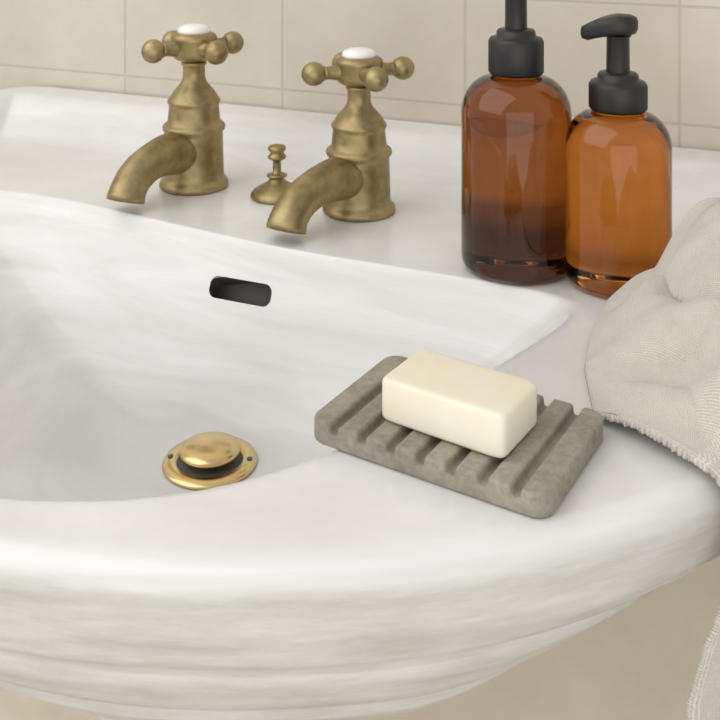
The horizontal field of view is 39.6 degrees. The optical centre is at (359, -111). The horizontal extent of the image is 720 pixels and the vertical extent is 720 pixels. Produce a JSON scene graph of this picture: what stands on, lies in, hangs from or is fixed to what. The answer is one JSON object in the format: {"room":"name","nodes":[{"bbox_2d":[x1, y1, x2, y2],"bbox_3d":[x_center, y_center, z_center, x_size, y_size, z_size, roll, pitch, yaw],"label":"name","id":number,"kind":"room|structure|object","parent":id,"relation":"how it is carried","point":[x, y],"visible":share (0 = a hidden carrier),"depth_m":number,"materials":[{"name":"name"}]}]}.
{"room":"bathroom","nodes":[
{"label":"bathroom","id":0,"kind":"room"},
{"bbox_2d":[0,0,719,719],"bbox_3d":[0.015,-0.169,0.939,3.200,2.500,0.100,0,0,23],"label":"wall","id":1,"kind":"structure","parent":0,"point":[640,662],"depth_m":0.86,"materials":[{"name":"beige tile"}]},
{"bbox_3d":[-0.494,1.131,-0.260,3.200,0.100,2.704,0,0,23],"label":"floor","id":2,"kind":"structure","parent":0,"visible":0},
{"bbox_2d":[0,86,719,719],"bbox_3d":[-0.115,0.641,0.633,0.768,0.880,0.557,0,0,23],"label":"pedestal sink","id":3,"kind":"object","parent":2,"relation":"on","point":[324,582],"visible":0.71,"depth_m":0.52,"materials":[{"name":"ceramic"}]},
{"bbox_2d":[106,23,243,203],"bbox_3d":[-0.135,0.167,0.758,0.073,0.126,0.119,0,0,14],"label":"tap","id":4,"kind":"object","parent":3,"relation":"on","point":[188,158],"visible":1,"depth_m":0.76,"materials":[{"name":"gold metal"}]},
{"bbox_2d":[162,431,256,489],"bbox_3d":[-0.085,0.317,0.564,0.053,0.011,0.053,0,0,23],"label":"sink drain","id":5,"kind":"object","parent":3,"relation":"in","point":[206,460],"visible":1,"depth_m":0.56,"materials":[{"name":"gold metal"}]},
{"bbox_2d":[250,144,290,204],"bbox_3d":[-0.062,0.211,0.752,0.040,0.038,0.040,0,0,23],"label":"rod","id":6,"kind":"object","parent":3,"relation":"on","point":[268,192],"visible":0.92,"depth_m":0.75,"materials":[{"name":"gold metal"}]},
{"bbox_2d":[266,47,414,234],"bbox_3d":[-0.013,0.172,0.694,0.066,0.117,0.122,0,0,25],"label":"tap","id":7,"kind":"object","parent":3,"relation":"on","point":[353,184],"visible":1,"depth_m":0.70,"materials":[{"name":"gold metal"}]},
{"bbox_2d":[314,356,602,517],"bbox_3d":[0.041,0.226,0.421,0.106,0.010,0.070,0,0,32],"label":"soap dish","id":8,"kind":"object","parent":3,"relation":"on","point":[535,477],"visible":0.66,"depth_m":0.40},
{"bbox_2d":[382,350,536,457],"bbox_3d":[0.041,0.212,0.415,0.057,0.018,0.034,0,0,34],"label":"soap bar","id":9,"kind":"object","parent":8,"relation":"on","point":[481,409],"depth_m":0.40,"materials":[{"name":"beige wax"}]},
{"bbox_2d":[461,0,571,283],"bbox_3d":[0.096,0.141,0.613,0.067,0.180,0.067,0,0,23],"label":"soap dispenser","id":10,"kind":"object","parent":3,"relation":"on","point":[516,118],"visible":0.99,"depth_m":0.59,"materials":[{"name":"orange glass"}]},
{"bbox_2d":[565,13,671,297],"bbox_3d":[0.152,0.152,0.588,0.061,0.158,0.061,0,0,23],"label":"soap dispenser","id":11,"kind":"object","parent":3,"relation":"on","point":[618,153],"visible":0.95,"depth_m":0.56,"materials":[{"name":"orange glass"}]},
{"bbox_2d":[584,197,719,719],"bbox_3d":[0.195,0.357,0.488,0.167,0.397,0.318,0,0,23],"label":"hand towel","id":12,"kind":"object","parent":3,"relation":"on","point":[652,366],"visible":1,"depth_m":0.45,"materials":[{"name":"fabric"}]}
]}

